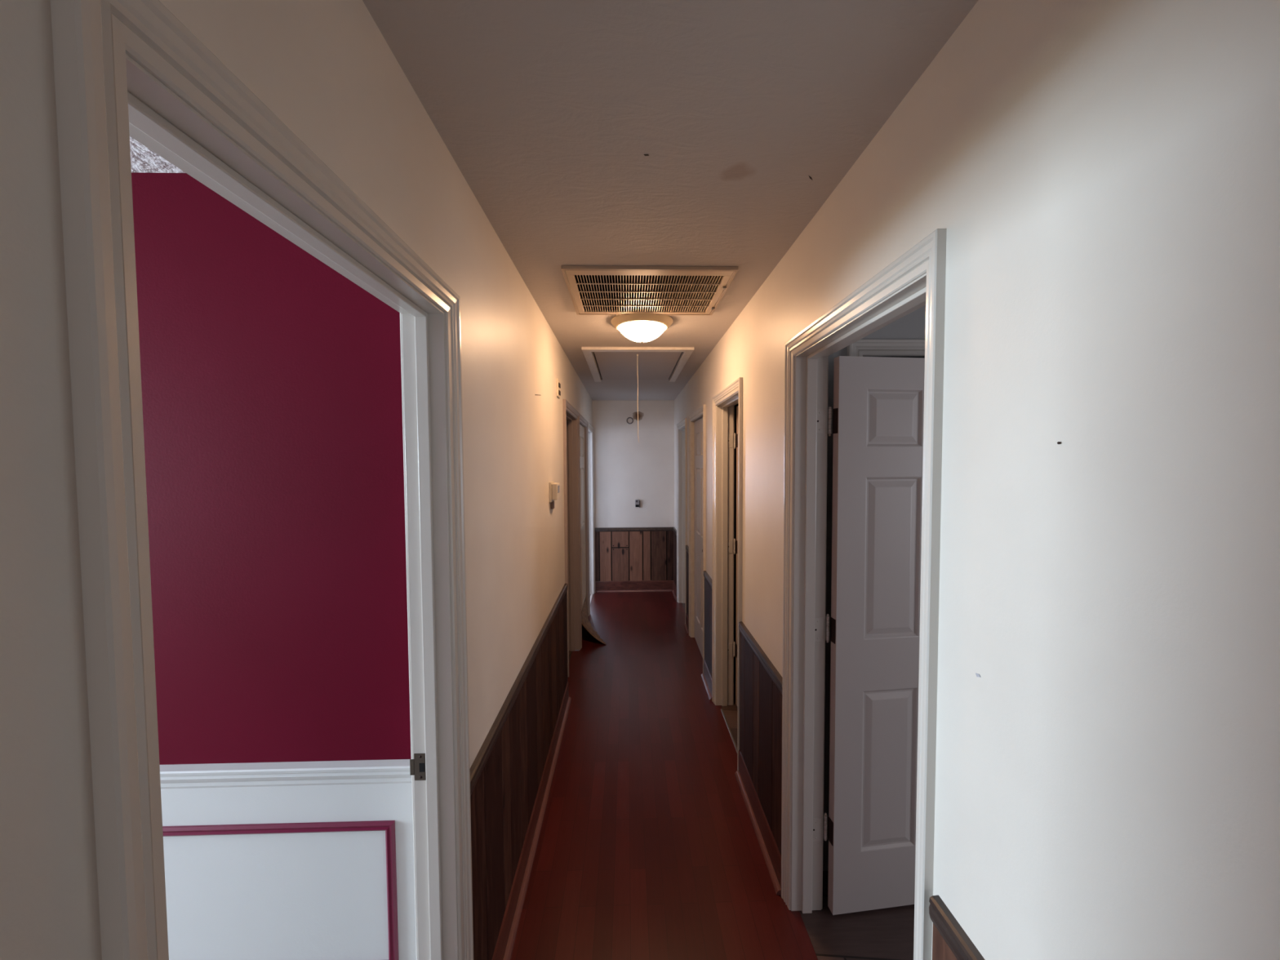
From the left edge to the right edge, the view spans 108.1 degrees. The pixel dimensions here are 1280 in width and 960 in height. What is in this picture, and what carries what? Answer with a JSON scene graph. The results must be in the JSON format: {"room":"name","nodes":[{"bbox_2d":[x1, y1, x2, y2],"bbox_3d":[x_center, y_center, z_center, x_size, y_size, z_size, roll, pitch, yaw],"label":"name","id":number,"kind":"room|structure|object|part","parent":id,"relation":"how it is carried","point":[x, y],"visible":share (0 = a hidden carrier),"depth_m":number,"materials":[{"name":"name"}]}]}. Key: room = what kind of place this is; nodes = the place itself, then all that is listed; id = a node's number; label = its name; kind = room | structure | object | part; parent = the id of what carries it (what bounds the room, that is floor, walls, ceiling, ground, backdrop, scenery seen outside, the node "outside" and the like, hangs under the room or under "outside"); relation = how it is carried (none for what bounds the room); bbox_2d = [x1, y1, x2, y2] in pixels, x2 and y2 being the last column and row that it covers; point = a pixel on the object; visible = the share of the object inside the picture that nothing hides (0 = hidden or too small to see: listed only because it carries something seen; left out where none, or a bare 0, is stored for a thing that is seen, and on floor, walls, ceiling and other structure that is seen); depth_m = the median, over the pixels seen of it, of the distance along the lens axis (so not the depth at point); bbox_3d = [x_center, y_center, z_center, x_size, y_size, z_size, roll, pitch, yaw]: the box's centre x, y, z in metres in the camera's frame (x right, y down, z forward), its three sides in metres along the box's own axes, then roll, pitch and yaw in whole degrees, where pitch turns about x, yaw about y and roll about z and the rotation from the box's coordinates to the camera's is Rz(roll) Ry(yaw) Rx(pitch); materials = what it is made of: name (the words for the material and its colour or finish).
{"room":"house hallway","nodes":[
{"label":"house hallway","id":0,"kind":"room"},
{"bbox_2d":[131,172,416,959],"bbox_3d":[-3.000,0.412,1.260,4.864,2.440,0.113,0,2,-2],"label":"wall","id":1,"kind":"structure","parent":0,"point":[271,379],"depth_m":1.28,"materials":[{"name":"paint"}]},
{"bbox_3d":[-1.235,1.184,1.301,1.086,0.435,0.012,0,2,-2],"label":"panel moulding","id":2,"kind":"part","parent":1,"relation":"part of","materials":[{"name":"pink paint"}]},
{"bbox_3d":[-3.007,0.839,1.237,4.843,0.064,0.033,0,2,-2],"label":"chair rail","id":3,"kind":"part","parent":1,"relation":"part of","materials":[{"name":"white paint"}]},
{"bbox_2d":[0,0,592,959],"bbox_3d":[-0.533,0.363,2.158,0.115,2.440,7.511,0,2,-2],"label":"wall","id":4,"kind":"structure","parent":0,"point":[326,69],"depth_m":0.63,"materials":[{"name":"beige paint"}]},
{"bbox_2d":[50,0,473,959],"bbox_3d":[-0.505,0.595,0.795,0.136,2.085,0.833,0,2,-2],"label":"door frame","id":5,"kind":"structure","parent":4,"relation":"attached to","point":[123,69],"depth_m":0.43,"materials":[{"name":"white paint"}]},
{"bbox_3d":[-0.563,0.595,0.794,0.020,2.085,0.833,0,2,-2],"label":"casing","id":6,"kind":"part","parent":5,"relation":"part of","materials":[{"name":"white paint"}]},
{"bbox_3d":[-0.549,0.711,1.150,0.040,0.068,0.004,0,2,-2],"label":"strike plate","id":7,"kind":"part","parent":5,"relation":"part of","materials":[{"name":"grey metal"}]},
{"bbox_3d":[-0.484,0.782,2.223,0.018,0.050,2.001,0,2,-2],"label":"chair rail","id":8,"kind":"part","parent":4,"relation":"part of","materials":[{"name":"brown wood"}]},
{"bbox_2d":[492,590,596,959],"bbox_3d":[-0.470,1.512,2.210,0.036,0.138,7.500,0,2,-2],"label":"baseboard","id":9,"kind":"structure","parent":4,"relation":"attached to","point":[504,948],"depth_m":1.93,"materials":[{"name":"red wood"}]},
{"bbox_3d":[-0.463,1.570,2.255,0.019,0.020,2.001,0,2,-2],"label":"shoe moulding","id":10,"kind":"part","parent":9,"relation":"part of","materials":[{"name":"red wood"}]},
{"bbox_2d":[549,481,559,509],"bbox_3d":[-0.487,0.088,2.653,0.046,0.154,0.120,0,2,-2],"label":"thermostat","id":11,"kind":"object","parent":4,"relation":"attached to","point":[554,487],"visible":1,"depth_m":2.60,"materials":[{"name":"beige plastic"}]},
{"bbox_3d":[-0.504,0.067,2.652,0.012,0.112,0.120,0,2,-2],"label":"plate","id":12,"kind":"part","parent":11,"relation":"part of","materials":[{"name":"beige plastic"}]},
{"bbox_2d":[556,378,560,398],"bbox_3d":[-0.514,-0.579,2.937,0.014,0.110,0.100,0,2,-2],"label":"plate","id":13,"kind":"object","parent":4,"relation":"attached to","point":[558,384],"visible":1,"depth_m":2.91,"materials":[{"name":"beige plastic"}]},
{"bbox_2d":[562,399,595,676],"bbox_3d":[-0.606,0.441,4.540,0.136,2.096,2.660,0,2,-2],"label":"door frame","id":14,"kind":"structure","parent":4,"relation":"attached to","point":[571,468],"depth_m":4.07,"materials":[{"name":"grey paint"}]},
{"bbox_2d":[579,424,586,609],"bbox_3d":[-0.591,0.458,4.572,0.035,1.998,0.772,0,2,-2],"label":"door","id":15,"kind":"structure","parent":4,"relation":"in","point":[581,428],"depth_m":4.71,"materials":[{"name":"beige paint"}]},
{"bbox_2d":[582,595,606,644],"bbox_3d":[-0.442,1.370,4.598,0.250,0.226,0.780,0,2,-2],"label":"sheet","id":16,"kind":"object","parent":15,"relation":"attached to","point":[586,624],"visible":0.97,"depth_m":4.45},
{"bbox_2d":[129,0,977,400],"bbox_3d":[-2.410,-0.886,2.107,6.106,0.080,7.611,0,2,-2],"label":"ceiling","id":17,"kind":"structure","parent":0,"point":[549,112],"depth_m":1.05,"materials":[{"name":"paint"}]},
{"bbox_2d":[581,346,693,382],"bbox_3d":[-0.031,-0.965,3.768,0.763,0.120,1.275,0,2,-2],"label":"attic hatch","id":18,"kind":"object","parent":17,"relation":"attached to","point":[613,362],"visible":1,"depth_m":3.59,"materials":[{"name":"grey wood"}]},
{"bbox_2d":[636,354,639,443],"bbox_3d":[-0.015,-0.586,3.340,0.015,0.636,0.014,0,2,-2],"label":"pull cord","id":19,"kind":"object","parent":18,"relation":"hanging from","point":[637,354],"visible":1,"depth_m":3.34,"materials":[{"name":"white fabric"}]},
{"bbox_3d":[-0.028,-0.930,3.798,0.620,0.016,1.172,0,2,-2],"label":"hatch panel","id":20,"kind":"part","parent":18,"relation":"part of","materials":[{"name":"grey wood"}]},
{"bbox_2d":[611,313,672,342],"bbox_3d":[0.011,-0.817,2.556,0.340,0.118,0.340,0,2,-2],"label":"ceiling light","id":21,"kind":"object","parent":17,"relation":"attached to","point":[637,327],"visible":0.99,"depth_m":2.46,"materials":[{"name":"white glass"}]},
{"bbox_3d":[0.011,-0.802,2.557,0.268,0.077,0.268,0,2,-2],"label":"lamp shade","id":22,"kind":"part","parent":21,"relation":"part of","materials":[{"name":"white glass"}]},
{"bbox_2d":[560,265,737,315],"bbox_3d":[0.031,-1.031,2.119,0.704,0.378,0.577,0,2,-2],"label":"ceiling vent","id":23,"kind":"object","parent":17,"relation":"in","point":[664,282],"visible":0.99,"depth_m":2.14,"materials":[{"name":"beige metal"}]},
{"bbox_2d":[592,400,674,590],"bbox_3d":[-0.073,0.209,5.965,1.241,2.440,0.118,0,2,-2],"label":"wall","id":24,"kind":"structure","parent":0,"point":[633,543],"depth_m":5.92,"materials":[{"name":"beige paint"}]},
{"bbox_2d":[595,580,673,592],"bbox_3d":[-0.072,1.361,5.952,0.996,0.138,0.036,0,2,-2],"label":"baseboard","id":25,"kind":"structure","parent":24,"relation":"attached to","point":[641,585],"depth_m":5.95,"materials":[{"name":"red wood"}]},
{"bbox_3d":[-0.071,1.421,5.946,0.956,0.020,0.019,0,2,-2],"label":"shoe moulding","id":26,"kind":"part","parent":25,"relation":"part of","materials":[{"name":"red wood"}]},
{"bbox_3d":[-0.076,0.632,5.932,1.034,0.050,0.018,0,2,-2],"label":"chair rail","id":27,"kind":"part","parent":24,"relation":"part of","materials":[{"name":"brown wood"}]},
{"bbox_2d":[635,499,639,507],"bbox_3d":[-0.029,0.302,5.912,0.064,0.102,0.033,0,2,-2],"label":"wall control box","id":28,"kind":"object","parent":24,"relation":"attached to","point":[637,501],"visible":1,"depth_m":5.90,"materials":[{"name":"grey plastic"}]},
{"bbox_2d":[632,411,644,421],"bbox_3d":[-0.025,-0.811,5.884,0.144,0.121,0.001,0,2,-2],"label":"wall hook","id":29,"kind":"object","parent":24,"relation":"attached to","point":[641,415],"depth_m":5.88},
{"bbox_2d":[510,591,914,959],"bbox_3d":[1.100,1.596,2.251,4.700,0.050,7.511,0,2,-2],"label":"floor","id":30,"kind":"structure","parent":0,"point":[648,847],"depth_m":2.06,"materials":[{"name":"red laminate"}]},
{"bbox_2d":[720,708,737,751],"bbox_3d":[0.555,1.550,2.826,0.012,0.005,0.578,0,2,-2],"label":"threshold strip","id":31,"kind":"object","parent":30,"relation":"on","point":[722,710],"visible":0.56,"depth_m":2.87,"materials":[{"name":"silver metal"}]},
{"bbox_2d":[822,305,925,871],"bbox_3d":[2.055,0.359,1.902,2.793,2.440,0.060,0,2,-2],"label":"wall","id":32,"kind":"structure","parent":0,"point":[912,326],"depth_m":1.82,"materials":[{"name":"grey paint"}]},
{"bbox_2d":[846,339,924,356],"bbox_3d":[1.463,0.518,1.882,1.308,2.131,0.080,0,2,-2],"label":"closet frame","id":33,"kind":"object","parent":32,"relation":"attached to","point":[861,348],"visible":0.08,"depth_m":1.79,"materials":[{"name":"white paint"}]},
{"bbox_2d":[673,0,1279,959],"bbox_3d":[0.586,0.356,2.188,0.128,2.440,7.511,0,2,-2],"label":"wall","id":34,"kind":"structure","parent":0,"point":[1102,177],"depth_m":0.61,"materials":[{"name":"beige paint"}]},
{"bbox_2d":[676,417,687,623],"bbox_3d":[0.518,0.413,5.071,0.149,2.096,0.818,0,2,-2],"label":"door frame","id":35,"kind":"structure","parent":34,"relation":"attached to","point":[682,427],"depth_m":5.40,"materials":[{"name":"white paint"}]},
{"bbox_3d":[0.470,0.684,4.545,0.018,0.050,0.250,0,2,-2],"label":"chair rail","id":36,"kind":"part","parent":34,"relation":"part of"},
{"bbox_2d":[688,404,706,673],"bbox_3d":[0.547,0.456,3.987,0.149,2.096,0.848,0,2,-2],"label":"door frame","id":37,"kind":"structure","parent":34,"relation":"attached to","point":[700,412],"depth_m":4.33,"materials":[{"name":"white paint"}]},
{"bbox_2d":[693,417,702,657],"bbox_3d":[0.520,0.485,3.988,0.066,2.018,0.712,0,2,-2],"label":"door","id":38,"kind":"structure","parent":34,"relation":"in","point":[698,424],"depth_m":4.08,"materials":[{"name":"grey paint"}]},
{"bbox_3d":[0.502,0.730,3.384,0.018,0.050,0.375,0,2,-2],"label":"chair rail","id":39,"kind":"part","parent":34,"relation":"part of","materials":[{"name":"brown wood"}]},
{"bbox_2d":[671,581,781,895],"bbox_3d":[0.529,1.506,2.237,0.036,0.138,7.500,0,2,-2],"label":"baseboard","id":40,"kind":"structure","parent":34,"relation":"attached to","point":[770,851],"depth_m":2.10,"materials":[{"name":"red wood"}]},
{"bbox_3d":[0.425,1.426,5.752,0.019,0.020,0.465,0,2,-2],"label":"shoe moulding","id":41,"kind":"part","parent":40,"relation":"part of","materials":[{"name":"white"}]},
{"bbox_3d":[0.457,1.472,4.576,0.019,0.020,0.250,0,2,-2],"label":"shoe moulding","id":42,"kind":"part","parent":40,"relation":"part of","materials":[{"name":"white"}]},
{"bbox_3d":[0.489,1.518,3.415,0.019,0.020,0.375,0,2,-2],"label":"shoe moulding","id":43,"kind":"part","parent":40,"relation":"part of","materials":[{"name":"red"}]},
{"bbox_3d":[0.524,1.569,2.124,0.019,0.020,0.689,0,2,-2],"label":"shoe moulding","id":44,"kind":"part","parent":40,"relation":"part of","materials":[{"name":"red wood"}]},
{"bbox_2d":[711,377,742,770],"bbox_3d":[0.580,0.503,2.809,0.149,2.096,0.758,0,2,-2],"label":"door frame","id":45,"kind":"structure","parent":34,"relation":"attached to","point":[724,402],"depth_m":3.12,"materials":[{"name":"white paint"}]},
{"bbox_3d":[0.609,1.153,3.149,0.039,0.088,0.003,0,2,-2],"label":"hinge plate","id":46,"kind":"part","parent":45,"relation":"part of","materials":[{"name":"white paint"}]},
{"bbox_3d":[0.605,0.449,3.121,0.039,0.088,0.003,0,2,-2],"label":"hinge plate","id":47,"kind":"part","parent":45,"relation":"part of","materials":[{"name":"white paint"}]},
{"bbox_3d":[0.601,-0.261,3.093,0.039,0.088,0.003,0,2,-2],"label":"hinge plate","id":48,"kind":"part","parent":45,"relation":"part of","materials":[{"name":"white paint"}]},
{"bbox_3d":[0.644,0.503,2.811,0.020,2.096,0.758,0,2,-2],"label":"casing","id":49,"kind":"part","parent":45,"relation":"part of","materials":[{"name":"white paint"}]},
{"bbox_2d":[733,403,738,706],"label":"door","id":50,"kind":"structure","parent":34,"relation":"in","point":[735,547],"depth_m":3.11,"materials":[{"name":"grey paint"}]},
{"bbox_3d":[0.537,0.781,2.093,0.018,0.050,0.689,0,2,-2],"label":"chair rail","id":51,"kind":"part","parent":34,"relation":"part of","materials":[{"name":"brown wood"}]},
{"bbox_2d":[781,228,946,959],"bbox_3d":[0.620,0.562,1.316,0.149,2.096,0.849,0,2,-2],"label":"door frame","id":52,"kind":"structure","parent":34,"relation":"attached to","point":[916,279],"depth_m":1.64,"materials":[{"name":"white paint"}]},
{"bbox_3d":[0.648,1.285,1.705,0.039,0.088,0.003,0,2,-2],"label":"hinge plate","id":53,"kind":"part","parent":52,"relation":"part of","materials":[{"name":"white paint"}]},
{"bbox_3d":[0.644,0.541,1.675,0.039,0.088,0.003,0,2,-2],"label":"hinge plate","id":54,"kind":"part","parent":52,"relation":"part of","materials":[{"name":"white paint"}]},
{"bbox_3d":[0.640,-0.208,1.645,0.039,0.088,0.003,0,2,-2],"label":"hinge plate","id":55,"kind":"part","parent":52,"relation":"part of","materials":[{"name":"white paint"}]},
{"bbox_3d":[0.684,0.562,1.318,0.020,2.096,0.849,0,2,-2],"label":"casing","id":56,"kind":"part","parent":52,"relation":"part of","materials":[{"name":"white paint"}]},
{"bbox_2d":[823,355,924,915],"bbox_3d":[1.043,0.575,1.679,0.727,2.018,0.109,-1,2,-6],"label":"door","id":57,"kind":"structure","parent":34,"relation":"in","point":[878,411],"depth_m":1.67,"materials":[{"name":"grey paint"}]},
{"bbox_3d":[0.602,0.877,-0.319,0.018,0.050,2.440,0,2,-2],"label":"chair rail","id":58,"kind":"part","parent":34,"relation":"part of","materials":[{"name":"brown wood"}]}
]}

